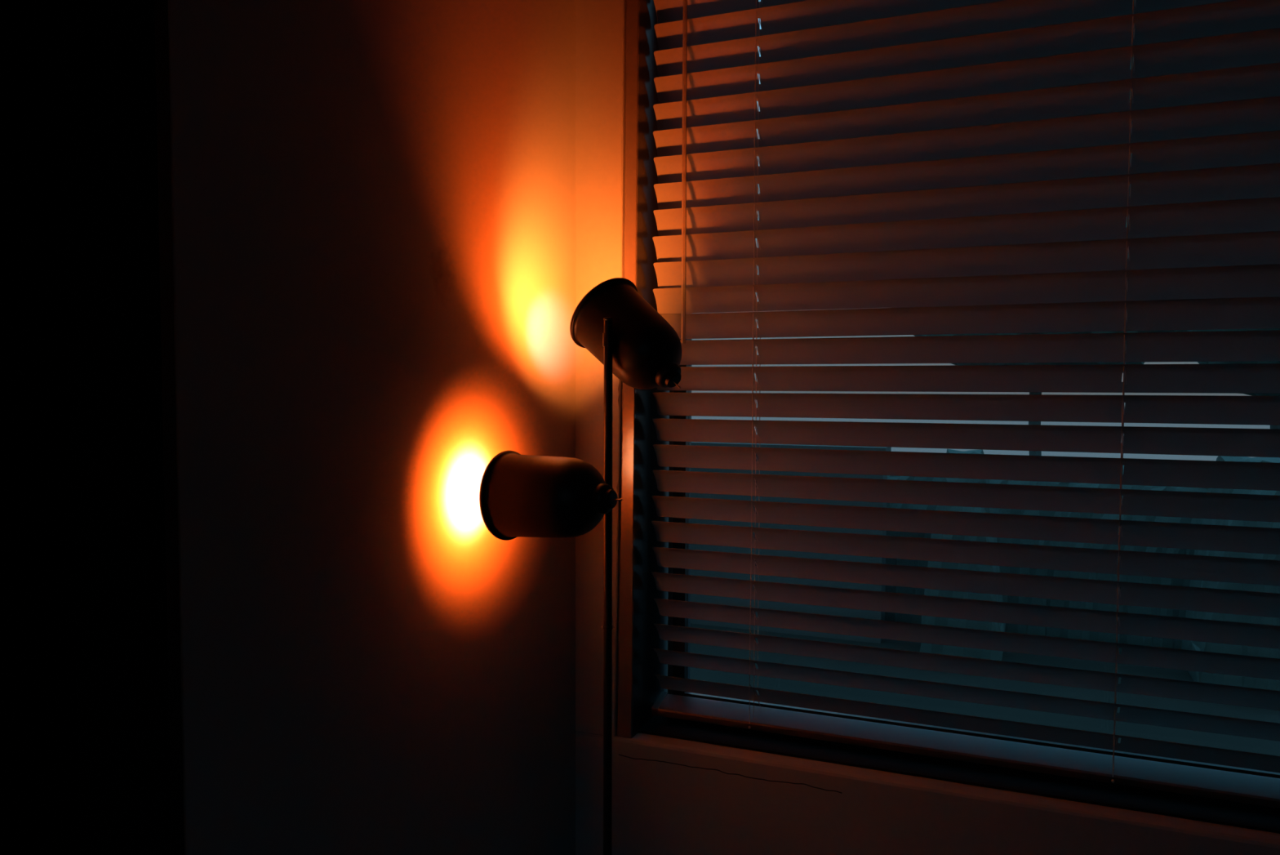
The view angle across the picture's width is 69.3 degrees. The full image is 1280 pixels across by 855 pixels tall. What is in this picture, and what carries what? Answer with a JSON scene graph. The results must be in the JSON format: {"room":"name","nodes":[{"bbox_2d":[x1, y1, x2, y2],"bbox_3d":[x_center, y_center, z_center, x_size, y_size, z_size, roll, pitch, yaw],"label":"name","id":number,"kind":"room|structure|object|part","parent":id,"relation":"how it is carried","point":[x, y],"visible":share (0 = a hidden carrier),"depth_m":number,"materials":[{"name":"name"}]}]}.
{"room":"living room","nodes":[
{"label":"living room","id":0,"kind":"room"},
{"bbox_2d":[0,0,80,854],"bbox_3d":[-1.516,0.096,0.557,1.590,2.550,3.420,1,3,22],"label":"wall","id":1,"kind":"structure","parent":0,"point":[40,815],"depth_m":2.11,"materials":[{"name":"black paint"}]},
{"bbox_2d":[168,0,576,854],"bbox_3d":[-0.730,0.112,0.233,0.110,2.550,3.420,1,3,22],"label":"wall","id":2,"kind":"structure","parent":0,"point":[373,202],"depth_m":1.09,"materials":[{"name":"paint"}]},
{"bbox_2d":[59,0,184,854],"bbox_3d":[-0.635,0.317,0.484,0.120,2.120,0.840,1,3,22],"label":"door","id":3,"kind":"structure","parent":2,"relation":"in","point":[115,82],"depth_m":0.84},
{"bbox_2d":[575,0,1279,854],"bbox_3d":[1.456,0.082,1.060,3.300,2.550,0.220,1,3,22],"label":"wall","id":4,"kind":"structure","parent":0,"point":[671,796],"depth_m":1.53,"materials":[{"name":"paint"}]},
{"bbox_2d":[616,0,639,737],"bbox_3d":[-0.020,-0.201,1.546,0.040,1.458,0.007,1,3,22],"label":"trim","id":5,"kind":"structure","parent":4,"relation":"attached to","point":[627,505],"depth_m":1.55,"materials":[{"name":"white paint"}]},
{"bbox_2d":[632,0,1279,833],"bbox_3d":[0.720,-0.189,1.332,1.520,1.458,0.162,1,3,22],"label":"window","id":6,"kind":"structure","parent":4,"relation":"in","point":[647,688],"depth_m":1.56,"materials":[{"name":"metal"}]},
{"bbox_3d":[0.744,-0.198,1.387,1.418,1.384,0.004,1,3,22],"label":"pane","id":7,"kind":"part","parent":6,"relation":"part of","materials":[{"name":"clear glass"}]},
{"bbox_2d":[651,0,1279,808],"bbox_3d":[0.707,-0.197,1.309,1.479,1.425,0.079,1,3,22],"label":"blind","id":8,"kind":"object","parent":6,"relation":"attached to","point":[914,155],"visible":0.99,"depth_m":1.40,"materials":[{"name":"white plastic"}]},
{"bbox_3d":[0.197,-0.191,1.530,0.009,1.364,0.054,1,3,22],"label":"ladder cord","id":9,"kind":"part","parent":8,"relation":"part of","materials":[{"name":"white fabric"}]},
{"bbox_3d":[0.192,-0.192,1.523,0.002,1.361,0.001,1,3,22],"label":"lift cord","id":10,"kind":"part","parent":8,"relation":"part of","materials":[{"name":"white fabric"}]},
{"bbox_3d":[0.712,0.501,1.351,1.472,0.014,0.051,1,18,22],"label":"rail","id":11,"kind":"part","parent":8,"relation":"part of","materials":[{"name":"white metal"}]},
{"bbox_3d":[0.691,-0.181,1.317,0.002,1.361,0.001,1,3,22],"label":"lift cord","id":12,"kind":"part","parent":8,"relation":"part of","materials":[{"name":"white fabric"}]},
{"bbox_3d":[0.695,-0.180,1.324,0.009,1.364,0.054,1,3,22],"label":"ladder cord","id":13,"kind":"part","parent":8,"relation":"part of","materials":[{"name":"white fabric"}]},
{"bbox_3d":[0.744,-0.191,1.386,1.466,1.450,0.030,1,3,22],"label":"sash frame","id":14,"kind":"part","parent":6,"relation":"part of","materials":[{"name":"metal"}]},
{"bbox_3d":[0.102,1.454,-0.053,4.900,0.100,3.420,1,3,22],"label":"floor","id":15,"kind":"structure","parent":0,"visible":0},
{"bbox_2d":[479,277,681,854],"bbox_3d":[-0.045,0.567,1.286,0.260,1.551,0.262,1,3,22],"label":"floor lamp","id":16,"kind":"object","parent":15,"relation":"on","point":[524,495],"visible":1,"depth_m":1.25,"materials":[{"name":"black metal"}]},
{"bbox_3d":[-0.115,0.093,1.227,0.157,0.121,0.123,1,3,22],"label":"lamp shade","id":17,"kind":"part","parent":16,"relation":"part of","materials":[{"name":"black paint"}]},
{"bbox_3d":[-0.014,-0.133,1.312,0.165,0.158,0.120,2,3,35],"label":"lamp shade","id":18,"kind":"part","parent":16,"relation":"part of","materials":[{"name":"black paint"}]},
{"label":"outside","id":19,"kind":"structure","parent":0,"visible":0},
{"bbox_2d":[691,392,1270,460],"bbox_3d":[78.064,-5.297,190.828,400.000,0.100,390.400,1,3,22],"label":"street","id":20,"kind":"structure","parent":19,"point":[1192,457],"depth_m":72.95,"materials":[{"name":"grey asphalt"}]},
{"bbox_2d":[897,1,1174,455],"bbox_3d":[6.715,-3.039,15.458,6.963,10.031,5.005,1,3,22],"label":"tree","id":21,"kind":"object","parent":20,"relation":"on","point":[1031,452],"visible":0.02,"depth_m":14.74,"materials":[{"name":"green plant"}]},
{"bbox_2d":[1172,328,1279,428],"bbox_3d":[13.375,-3.919,19.123,7.442,11.500,5.350,1,3,22],"label":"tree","id":22,"kind":"object","parent":20,"relation":"on","point":[1261,329],"visible":0.02,"depth_m":18.59,"materials":[{"name":"green plant"}]},
{"bbox_3d":[13.379,-5.128,19.069,7.442,9.080,5.350,1,3,22],"label":"crown","id":23,"kind":"part","parent":22,"relation":"part of","materials":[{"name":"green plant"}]},
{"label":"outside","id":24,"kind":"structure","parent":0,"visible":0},
{"bbox_2d":[666,622,1279,755],"bbox_3d":[1.772,2.350,6.271,60.000,0.150,9.300,1,3,22],"label":"ground","id":25,"kind":"structure","parent":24,"point":[1264,746],"depth_m":7.75,"materials":[{"name":"grey"}]},
{"bbox_2d":[667,441,891,643],"bbox_3d":[-1.441,1.106,10.902,8.480,2.000,0.380,1,3,22],"label":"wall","id":26,"kind":"structure","parent":25,"relation":"on","point":[859,613],"depth_m":9.51,"materials":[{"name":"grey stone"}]},
{"bbox_2d":[920,448,1005,660],"bbox_3d":[3.102,1.209,8.859,0.754,2.005,1.066,1,3,22],"label":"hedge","id":27,"kind":"object","parent":25,"relation":"on","point":[926,620],"visible":0.24,"depth_m":8.45,"materials":[{"name":"green plant"}]},
{"bbox_2d":[884,465,1210,652],"bbox_3d":[4.678,1.260,9.408,4.894,1.863,1.078,1,3,22],"label":"building","id":28,"kind":"structure","parent":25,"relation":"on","point":[893,616],"depth_m":9.06,"materials":[{"name":"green plant"}]},
{"bbox_2d":[1181,455,1279,690],"bbox_3d":[5.241,1.242,7.980,0.876,2.032,1.054,1,3,22],"label":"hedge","id":29,"kind":"object","parent":25,"relation":"on","point":[1202,677],"visible":0.23,"depth_m":7.63,"materials":[{"name":"green plant"}]}
]}

